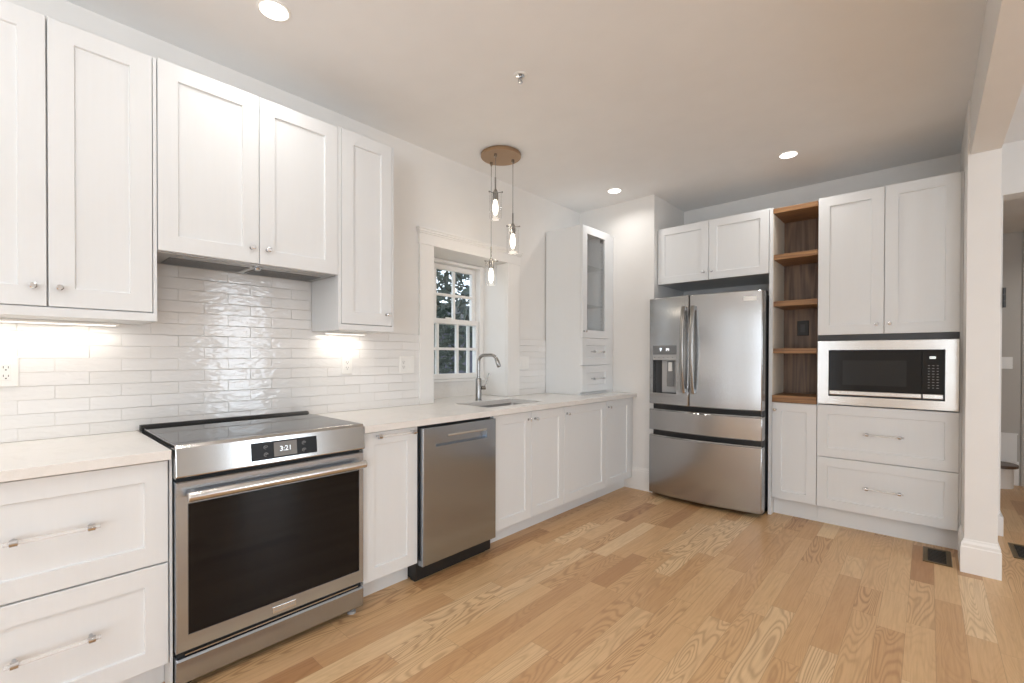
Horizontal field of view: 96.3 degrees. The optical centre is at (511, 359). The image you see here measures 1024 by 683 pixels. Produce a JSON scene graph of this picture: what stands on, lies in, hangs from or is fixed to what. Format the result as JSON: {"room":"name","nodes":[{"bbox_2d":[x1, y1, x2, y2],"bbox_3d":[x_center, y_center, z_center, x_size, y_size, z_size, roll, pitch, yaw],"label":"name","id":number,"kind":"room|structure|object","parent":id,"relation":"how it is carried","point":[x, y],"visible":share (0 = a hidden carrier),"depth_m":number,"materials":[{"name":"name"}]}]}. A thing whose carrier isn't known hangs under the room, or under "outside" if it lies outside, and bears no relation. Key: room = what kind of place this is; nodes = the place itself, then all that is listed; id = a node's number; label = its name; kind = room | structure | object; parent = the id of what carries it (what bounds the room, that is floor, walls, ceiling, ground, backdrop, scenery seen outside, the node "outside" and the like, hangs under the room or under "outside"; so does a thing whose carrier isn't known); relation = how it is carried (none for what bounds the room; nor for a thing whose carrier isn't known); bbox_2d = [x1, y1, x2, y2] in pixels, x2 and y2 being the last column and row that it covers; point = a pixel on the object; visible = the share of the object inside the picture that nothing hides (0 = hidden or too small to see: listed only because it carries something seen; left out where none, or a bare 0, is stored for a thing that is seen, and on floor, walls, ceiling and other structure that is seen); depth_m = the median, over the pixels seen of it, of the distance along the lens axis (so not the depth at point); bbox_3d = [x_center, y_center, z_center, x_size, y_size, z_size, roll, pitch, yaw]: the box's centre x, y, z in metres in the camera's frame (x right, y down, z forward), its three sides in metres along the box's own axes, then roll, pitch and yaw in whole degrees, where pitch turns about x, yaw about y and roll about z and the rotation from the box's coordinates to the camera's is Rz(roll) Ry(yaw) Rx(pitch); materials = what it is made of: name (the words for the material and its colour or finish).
{"room":"kitchen","nodes":[
{"label":"kitchen","id":0,"kind":"room"},
{"bbox_2d":[0,0,579,442],"bbox_3d":[-1.645,-0.146,2.543,0.430,2.770,8.300,1,1,42],"label":"wall","id":1,"kind":"structure","parent":0,"point":[220,344],"depth_m":2.48,"materials":[{"name":"white tile"}]},
{"bbox_2d":[0,357,18,386],"bbox_3d":[-2.008,0.048,1.820,0.008,0.120,0.072,1,1,42],"label":"wall outlet","id":2,"kind":"object","parent":1,"relation":"attached to","point":[9,366],"visible":1,"depth_m":1.82,"materials":[{"name":"white plastic"}]},
{"bbox_2d":[0,364,11,380],"bbox_3d":[-2.006,0.048,1.818,0.002,0.066,0.033,1,1,42],"label":"receptacle","id":3,"kind":"object","parent":2,"relation":"attached to","point":[5,369],"depth_m":1.82,"materials":[{"name":"white plastic"}]},
{"bbox_2d":[0,0,156,324],"bbox_3d":[-1.807,-0.708,1.771,0.360,1.094,0.648,1,1,42],"label":"upper cabinet","id":4,"kind":"object","parent":1,"relation":"attached to","point":[78,136],"visible":1,"depth_m":1.73,"materials":[{"name":"white paint"}]},
{"bbox_2d":[0,318,118,325],"bbox_3d":[-1.914,-0.154,1.824,0.040,0.013,0.535,1,1,42],"label":"light","id":5,"kind":"object","parent":4,"relation":"attached to","point":[1,319],"visible":1,"depth_m":1.86,"materials":[{"name":"white plastic"}]},
{"bbox_2d":[0,321,111,325],"bbox_3d":[-1.916,-0.148,1.822,0.032,0.001,0.517,1,1,42],"label":"diffuser","id":6,"kind":"object","parent":5,"relation":"attached to","point":[44,322],"depth_m":1.89,"materials":[{"name":"white plastic"}]},
{"bbox_2d":[156,57,337,274],"bbox_3d":[-1.321,-0.865,2.303,0.360,0.801,0.790,1,1,42],"label":"upper cabinet","id":7,"kind":"object","parent":1,"relation":"attached to","point":[243,176],"visible":0.98,"depth_m":2.15,"materials":[{"name":"white paint"}]},
{"bbox_2d":[157,250,334,281],"bbox_3d":[-1.344,-0.461,2.326,0.298,0.040,0.784,1,1,42],"label":"range hood","id":8,"kind":"object","parent":7,"relation":"attached to","point":[169,258],"visible":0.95,"depth_m":2.25,"materials":[{"name":"grey metal"}]},
{"bbox_2d":[341,356,351,373],"bbox_3d":[-1.038,0.032,2.886,0.008,0.114,0.069,1,1,42],"label":"wall outlet","id":9,"kind":"object","parent":1,"relation":"attached to","point":[346,361],"visible":1,"depth_m":2.88,"materials":[{"name":"white plastic"}]},
{"bbox_2d":[345,360,349,369],"bbox_3d":[-1.037,0.032,2.885,0.002,0.066,0.033,1,1,42],"label":"receptacle","id":10,"kind":"object","parent":9,"relation":"attached to","point":[347,362],"depth_m":2.89,"materials":[{"name":"white plastic"}]},
{"bbox_2d":[312,126,393,333],"bbox_3d":[-0.936,-0.721,2.728,0.360,1.106,0.351,1,1,42],"label":"upper cabinet","id":11,"kind":"object","parent":1,"relation":"attached to","point":[358,299],"visible":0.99,"depth_m":2.62,"materials":[{"name":"white paint"}]},
{"bbox_2d":[324,332,366,334],"bbox_3d":[-1.017,-0.162,2.810,0.040,0.013,0.260,1,1,42],"label":"light","id":12,"kind":"object","parent":11,"relation":"attached to","point":[339,333],"visible":1,"depth_m":2.79,"materials":[{"name":"white plastic"}]},
{"bbox_2d":[399,356,413,372],"bbox_3d":[-0.736,0.031,3.218,0.009,0.118,0.119,1,1,42],"label":"outlet","id":13,"kind":"object","parent":1,"relation":"attached to","point":[406,363],"visible":1,"depth_m":3.21,"materials":[{"name":"white plastic"}]},
{"bbox_2d":[402,360,405,368],"bbox_3d":[-0.755,0.032,3.195,0.002,0.066,0.033,1,1,42],"label":"receptacle","id":14,"kind":"object","parent":13,"relation":"attached to","point":[403,361],"depth_m":3.20,"materials":[{"name":"white plastic"}]},
{"bbox_2d":[409,360,412,368],"bbox_3d":[-0.714,0.031,3.239,0.004,0.066,0.033,1,1,42],"label":"rocker switch","id":15,"kind":"object","parent":13,"relation":"attached to","point":[410,361],"depth_m":3.24,"materials":[{"name":"white plastic"}]},
{"bbox_2d":[434,258,483,382],"bbox_3d":[-0.571,-0.327,3.925,0.158,1.023,0.803,1,1,42],"label":"window","id":16,"kind":"structure","parent":1,"relation":"in","point":[476,274],"depth_m":4.08,"materials":[{"name":"white paint"}]},
{"bbox_2d":[416,225,522,403],"bbox_3d":[-0.295,-0.320,3.689,0.044,1.276,1.130,1,1,42],"label":"trim","id":17,"kind":"structure","parent":1,"relation":"attached to","point":[428,238],"depth_m":3.51,"materials":[{"name":"white paint"}]},
{"bbox_2d":[434,247,505,395],"bbox_3d":[-0.469,-0.268,3.828,0.400,1.167,0.813,1,1,42],"label":"trim","id":18,"kind":"structure","parent":1,"relation":"attached to","point":[494,292],"depth_m":4.06,"materials":[{"name":"white paint"}]},
{"bbox_2d":[519,357,528,368],"bbox_3d":[0.112,0.025,4.151,0.009,0.112,0.134,1,1,42],"label":"switch plate","id":19,"kind":"object","parent":1,"relation":"attached to","point":[523,361],"visible":1,"depth_m":4.14,"materials":[{"name":"white plastic"}]},
{"bbox_2d":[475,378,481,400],"bbox_3d":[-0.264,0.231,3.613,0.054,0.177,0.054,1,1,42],"label":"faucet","id":20,"kind":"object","parent":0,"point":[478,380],"depth_m":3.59,"materials":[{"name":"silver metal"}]},
{"bbox_2d":[65,0,1023,212],"bbox_3d":[0.796,-1.583,0.316,7.020,0.150,8.300,1,1,42],"label":"ceiling","id":21,"kind":"structure","parent":0,"point":[689,104],"depth_m":2.48,"materials":[{"name":"paint"}]},
{"bbox_2d":[256,0,290,21],"bbox_3d":[-1.037,-1.521,1.999,0.136,0.008,0.136,1,1,42],"label":"recessed light","id":22,"kind":"object","parent":21,"relation":"in","point":[274,10],"visible":1,"depth_m":1.99,"materials":[{"name":"white plastic"}]},
{"bbox_2d":[481,145,520,282],"bbox_3d":[-0.088,-1.055,3.426,0.311,0.958,0.300,1,1,42],"label":"pendant light","id":23,"kind":"object","parent":21,"relation":"hanging from","point":[498,155],"visible":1,"depth_m":3.42,"materials":[{"name":"silver metal"}]},
{"bbox_2d":[484,247,497,268],"bbox_3d":[-0.162,-0.784,3.500,0.105,0.168,0.100,1,1,42],"label":"socket","id":24,"kind":"object","parent":23,"relation":"attached to","point":[490,263],"depth_m":3.50,"materials":[{"name":"silver metal"}]},
{"bbox_2d":[488,177,502,200],"bbox_3d":[-0.123,-1.253,3.346,0.105,0.170,0.100,1,1,42],"label":"socket","id":25,"kind":"object","parent":23,"relation":"attached to","point":[495,193],"depth_m":3.34,"materials":[{"name":"silver metal"}]},
{"bbox_2d":[506,213,519,234],"bbox_3d":[0.004,-1.028,3.450,0.105,0.159,0.100,1,1,42],"label":"socket","id":26,"kind":"object","parent":23,"relation":"attached to","point":[512,228],"depth_m":3.45,"materials":[{"name":"silver metal"}]},
{"bbox_2d":[514,71,526,83],"bbox_3d":[0.044,-1.506,2.459,0.072,0.040,0.072,1,1,42],"label":"sprinkler","id":27,"kind":"object","parent":21,"relation":"attached to","point":[520,75],"visible":1,"depth_m":2.45,"materials":[{"name":"silver metal"}]},
{"bbox_2d":[607,188,621,193],"bbox_3d":[0.930,-1.533,4.161,0.136,0.008,0.136,1,1,42],"label":"recessed light","id":28,"kind":"object","parent":21,"relation":"in","point":[612,190],"visible":1,"depth_m":4.14,"materials":[{"name":"white plastic"}]},
{"bbox_2d":[778,150,798,158],"bbox_3d":[2.057,-1.525,3.413,0.136,0.008,0.136,1,1,42],"label":"recessed light","id":29,"kind":"object","parent":21,"relation":"in","point":[788,154],"visible":1,"depth_m":3.40,"materials":[{"name":"white plastic"}]},
{"bbox_2d":[970,0,1023,154],"bbox_3d":[0.451,-1.346,0.135,0.126,0.323,6.766,1,1,42],"label":"ceiling beam","id":30,"kind":"structure","parent":21,"relation":"attached to","point":[998,84],"depth_m":1.99,"materials":[{"name":"white paint"}]},
{"bbox_2d":[162,485,1023,682],"bbox_3d":[1.445,1.317,1.059,7.020,0.120,10.250,1,1,42],"label":"floor","id":31,"kind":"structure","parent":0,"point":[624,584],"depth_m":2.27,"materials":[{"name":"brown wood"}]},
{"bbox_2d":[0,459,172,682],"bbox_3d":[-1.701,0.807,1.672,0.668,0.878,0.646,1,1,42],"label":"base cabinet","id":32,"kind":"object","parent":31,"relation":"on","point":[86,556],"visible":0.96,"depth_m":1.54,"materials":[{"name":"white paint"}]},
{"bbox_2d":[0,431,171,481],"bbox_3d":[-1.716,0.348,1.665,0.650,0.035,0.660,1,1,42],"label":"countertop","id":33,"kind":"structure","parent":32,"relation":"on","point":[21,460],"depth_m":1.63,"materials":[{"name":"white stone"}]},
{"bbox_2d":[139,411,366,682],"bbox_3d":[-1.207,0.773,2.178,0.718,0.941,0.772,1,1,42],"label":"electric range","id":34,"kind":"object","parent":31,"relation":"on","point":[267,509],"visible":0.98,"depth_m":1.93,"materials":[{"name":"grey metal"}]},
{"bbox_2d":[142,431,174,656],"bbox_3d":[-1.238,0.766,2.207,0.587,0.874,0.760,1,1,42],"label":"panel","id":35,"kind":"object","parent":34,"relation":"in","point":[166,438],"depth_m":1.74,"materials":[{"name":"white wood"}]},
{"bbox_2d":[143,413,360,447],"bbox_3d":[-1.219,0.321,2.187,0.602,0.016,0.758,1,1,42],"label":"cooktop","id":36,"kind":"object","parent":34,"relation":"in","point":[231,432],"depth_m":2.08,"materials":[{"name":"black ceramic"}]},
{"bbox_2d":[359,427,416,596],"bbox_3d":[-0.849,0.802,2.610,0.668,0.878,0.336,1,1,42],"label":"base cabinet","id":37,"kind":"object","parent":31,"relation":"on","point":[390,473],"visible":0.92,"depth_m":2.42,"materials":[{"name":"white paint"}]},
{"bbox_2d":[315,381,636,432],"bbox_3d":[-0.126,0.272,3.651,0.970,0.164,2.857,1,1,42],"label":"countertop","id":38,"kind":"structure","parent":37,"relation":"on","point":[453,401],"depth_m":3.12,"materials":[{"name":"white stone"}]},
{"bbox_2d":[475,353,500,400],"bbox_3d":[-0.181,0.134,3.598,0.218,0.371,0.081,0,0,19],"label":"kitchen faucet","id":39,"kind":"object","parent":38,"relation":"on","point":[479,387],"visible":1,"depth_m":3.59,"materials":[{"name":"silver metal"}]},
{"bbox_2d":[478,403,520,407],"bbox_3d":[-0.081,0.446,3.459,0.390,0.180,0.655,1,1,42],"label":"sink","id":40,"kind":"object","parent":38,"relation":"in","point":[503,404],"visible":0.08,"depth_m":3.69,"materials":[{"name":"silver metal"}]},
{"bbox_2d":[546,224,612,394],"bbox_3d":[0.689,-0.452,4.444,0.459,1.532,0.579,1,1,42],"label":"cabinet","id":41,"kind":"object","parent":38,"relation":"on","point":[579,258],"visible":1,"depth_m":4.29,"materials":[{"name":"white paint"}]},
{"bbox_2d":[408,417,495,581],"bbox_3d":[-0.533,0.800,2.949,0.644,0.877,0.584,1,1,42],"label":"dishwasher","id":42,"kind":"object","parent":31,"relation":"on","point":[456,460],"visible":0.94,"depth_m":2.70,"materials":[{"name":"grey metal"}]},
{"bbox_2d":[490,407,563,542],"bbox_3d":[-0.078,0.797,3.466,0.657,0.878,0.784,1,1,42],"label":"base cabinet","id":43,"kind":"object","parent":31,"relation":"on","point":[530,444],"visible":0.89,"depth_m":3.24,"materials":[{"name":"white paint"}]},
{"bbox_2d":[554,401,605,515],"bbox_3d":[0.396,0.794,3.987,0.657,0.878,0.622,1,1,42],"label":"base cabinet","id":44,"kind":"object","parent":31,"relation":"on","point":[584,424],"visible":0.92,"depth_m":3.78,"materials":[{"name":"white paint"}]},
{"bbox_2d":[596,397,632,497],"bbox_3d":[0.780,0.792,4.410,0.657,0.878,0.516,1,1,42],"label":"base cabinet","id":45,"kind":"object","parent":31,"relation":"on","point":[619,412],"visible":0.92,"depth_m":4.21,"materials":[{"name":"white paint"}]},
{"bbox_2d":[649,290,768,514],"bbox_3d":[1.812,0.335,4.110,0.929,1.800,0.894,1,1,42],"label":"refrigerator","id":46,"kind":"object","parent":31,"relation":"on","point":[708,419],"visible":0.98,"depth_m":3.78,"materials":[{"name":"grey metal"}]},
{"bbox_2d":[768,208,787,514],"bbox_3d":[2.280,0.012,3.904,0.024,2.452,0.629,1,1,42],"label":"end panel","id":47,"kind":"object","parent":31,"relation":"on","point":[770,498],"visible":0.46,"depth_m":3.67,"materials":[{"name":"white paint"}]},
{"bbox_2d":[772,402,817,520],"bbox_3d":[2.388,0.787,3.787,0.300,0.904,0.663,1,1,42],"label":"base cabinet","id":48,"kind":"object","parent":31,"relation":"on","point":[794,425],"visible":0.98,"depth_m":3.58,"materials":[{"name":"white paint"}]},
{"bbox_2d":[772,201,818,403],"bbox_3d":[2.316,-0.434,3.696,0.299,1.537,0.386,1,1,42],"label":"open shelf unit","id":49,"kind":"object","parent":48,"relation":"on","point":[795,227],"visible":0.82,"depth_m":3.80,"materials":[{"name":"brown wood"}]},
{"bbox_2d":[797,320,808,335],"bbox_3d":[2.427,-0.265,3.826,0.084,0.125,0.009,1,1,42],"label":"outlet","id":50,"kind":"object","parent":49,"relation":"attached to","point":[802,326],"visible":1,"depth_m":3.82,"materials":[{"name":"black plastic"}]},
{"bbox_2d":[800,324,804,331],"bbox_3d":[2.425,-0.265,3.824,0.034,0.067,0.003,1,1,42],"label":"receptacle","id":51,"kind":"object","parent":50,"relation":"attached to","point":[802,326],"depth_m":3.82,"materials":[{"name":"black plastic"}]},
{"bbox_2d":[817,171,963,549],"bbox_3d":[2.787,0.016,3.412,0.782,2.453,0.674,1,1,42],"label":"tall cabinet","id":52,"kind":"object","parent":31,"relation":"on","point":[890,257],"visible":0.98,"depth_m":3.17,"materials":[{"name":"white paint"}]},
{"bbox_2d":[817,332,959,411],"bbox_3d":[2.743,0.072,3.372,0.768,0.514,0.491,1,1,42],"label":"microwave","id":53,"kind":"object","parent":52,"relation":"in","point":[893,370],"visible":1,"depth_m":3.16,"materials":[{"name":"grey metal"}]},
{"bbox_2d":[922,546,952,567],"bbox_3d":[2.694,1.244,2.908,0.136,0.005,0.297,1,1,42],"label":"floor vent","id":54,"kind":"object","parent":31,"relation":"in","point":[931,555],"visible":1,"depth_m":2.90,"materials":[{"name":"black metal"}]},
{"bbox_2d":[1000,461,1018,488],"bbox_3d":[4.370,1.122,4.875,1.372,0.226,0.293,1,1,42],"label":"stair step","id":55,"kind":"structure","parent":31,"relation":"on","point":[1007,469],"depth_m":4.40,"materials":[{"name":"white paint"}]},
{"bbox_2d":[1008,542,1023,559],"bbox_3d":[3.321,1.244,2.961,0.140,0.005,0.320,1,1,42],"label":"floor vent","id":56,"kind":"object","parent":31,"relation":"in","point":[1017,550],"visible":1,"depth_m":2.99,"materials":[{"name":"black metal"}]},
{"bbox_2d":[580,194,683,468],"bbox_3d":[1.246,-0.156,4.803,0.828,2.770,0.693,1,1,42],"label":"wall","id":57,"kind":"structure","parent":0,"point":[634,225],"depth_m":4.40,"materials":[{"name":"white paint"}]},
{"bbox_2d":[624,466,650,491],"bbox_3d":[1.204,1.127,4.368,0.288,0.210,0.016,1,1,42],"label":"baseboard","id":58,"kind":"structure","parent":57,"relation":"attached to","point":[639,480],"depth_m":4.36,"materials":[{"name":"white paint"}]},
{"bbox_2d":[684,140,1023,510],"bbox_3d":[3.677,-0.139,3.187,6.600,2.770,0.187,1,1,42],"label":"wall","id":59,"kind":"structure","parent":0,"point":[1012,177],"depth_m":3.71,"materials":[{"name":"white paint"}]},
{"bbox_2d":[658,209,769,291],"bbox_3d":[1.911,-0.960,4.210,0.942,0.516,0.663,1,1,42],"label":"upper cabinet","id":60,"kind":"object","parent":59,"relation":"attached to","point":[730,251],"visible":0.99,"depth_m":3.98,"materials":[{"name":"white paint"}]},
{"bbox_2d":[1002,288,1005,307],"bbox_3d":[3.489,-0.440,3.254,0.017,0.140,0.078,1,1,42],"label":"door hinge","id":61,"kind":"object","parent":59,"relation":"attached to","point":[1003,289],"visible":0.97,"depth_m":3.23,"materials":[{"name":"silver metal"}]},
{"bbox_2d":[958,100,1001,544],"bbox_3d":[3.038,-0.139,3.001,0.137,2.770,0.947,1,1,42],"label":"wall","id":62,"kind":"structure","parent":0,"point":[983,170],"depth_m":2.66,"materials":[{"name":"white paint"}]},
{"bbox_2d":[958,510,1003,580],"bbox_3d":[3.124,1.148,3.046,0.253,0.196,1.150,1,1,42],"label":"baseboard","id":63,"kind":"structure","parent":62,"relation":"attached to","point":[979,558],"depth_m":2.66,"materials":[{"name":"white paint"}]},
{"bbox_2d":[1001,231,1023,486],"bbox_3d":[4.322,-0.059,4.045,4.000,2.600,1.950,1,1,42],"label":"wall","id":64,"kind":"structure","parent":0,"point":[1012,380],"depth_m":4.54,"materials":[{"name":"grey paint"}]},
{"bbox_2d":[1002,357,1012,368],"bbox_3d":[4.933,0.029,4.571,0.076,0.118,0.009,1,1,42],"label":"switch","id":65,"kind":"object","parent":64,"relation":"attached to","point":[1007,362],"visible":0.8,"depth_m":4.57,"materials":[{"name":"white plastic"}]},
{"bbox_2d":[1001,432,1017,461],"bbox_3d":[4.476,0.860,4.984,1.378,0.276,0.018,1,1,42],"label":"stair skirt board","id":66,"kind":"object","parent":64,"relation":"attached to","point":[1008,440],"visible":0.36,"depth_m":4.55,"materials":[{"name":"white paint"}]},
{"bbox_2d":[1001,460,1018,485],"bbox_3d":[4.258,1.115,5.187,1.986,0.235,0.015,1,1,42],"label":"baseboard","id":67,"kind":"structure","parent":64,"relation":"attached to","point":[1016,471],"depth_m":4.53,"materials":[{"name":"white paint"}]},
{"bbox_2d":[1003,198,1023,233],"bbox_3d":[4.324,-1.319,4.036,4.000,0.120,1.950,1,1,42],"label":"ceiling","id":68,"kind":"structure","parent":0,"point":[1013,210],"depth_m":4.02,"materials":[{"name":"paint"}]},
{"label":"outside","id":69,"kind":"structure","parent":0,"visible":0},
{"bbox_3d":[-2.774,2.006,13.245,15.550,0.100,20.000,1,1,42],"label":"ground","id":70,"kind":"structure","parent":69,"visible":0},
{"bbox_2d":[434,274,450,372],"bbox_3d":[-1.779,-1.027,7.861,1.568,6.057,1.558,1,1,42],"label":"evergreen tree","id":71,"kind":"object","parent":70,"relation":"on","point":[441,344],"visible":0.02,"depth_m":7.81,"materials":[{"name":"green plant"}]},
{"bbox_2d":[434,269,471,373],"bbox_3d":[-1.297,-0.369,6.082,1.692,4.772,1.638,1,1,42],"label":"evergreen tree","id":72,"kind":"object","parent":70,"relation":"on","point":[449,340],"visible":0.06,"depth_m":5.97,"materials":[{"name":"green plant"}]},
{"bbox_2d":[434,303,472,373],"bbox_3d":[-1.832,0.186,12.851,4.050,3.550,6.900,1,1,42],"label":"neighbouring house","id":73,"kind":"structure","parent":70,"relation":"on","point":[461,315],"depth_m":11.01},
{"bbox_2d":[440,274,472,341],"bbox_3d":[-0.431,-0.492,8.951,1.976,4.978,1.940,1,1,42],"label":"evergreen tree","id":74,"kind":"object","parent":70,"relation":"on","point":[461,309],"visible":0.03,"depth_m":8.67,"materials":[{"name":"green plant"}]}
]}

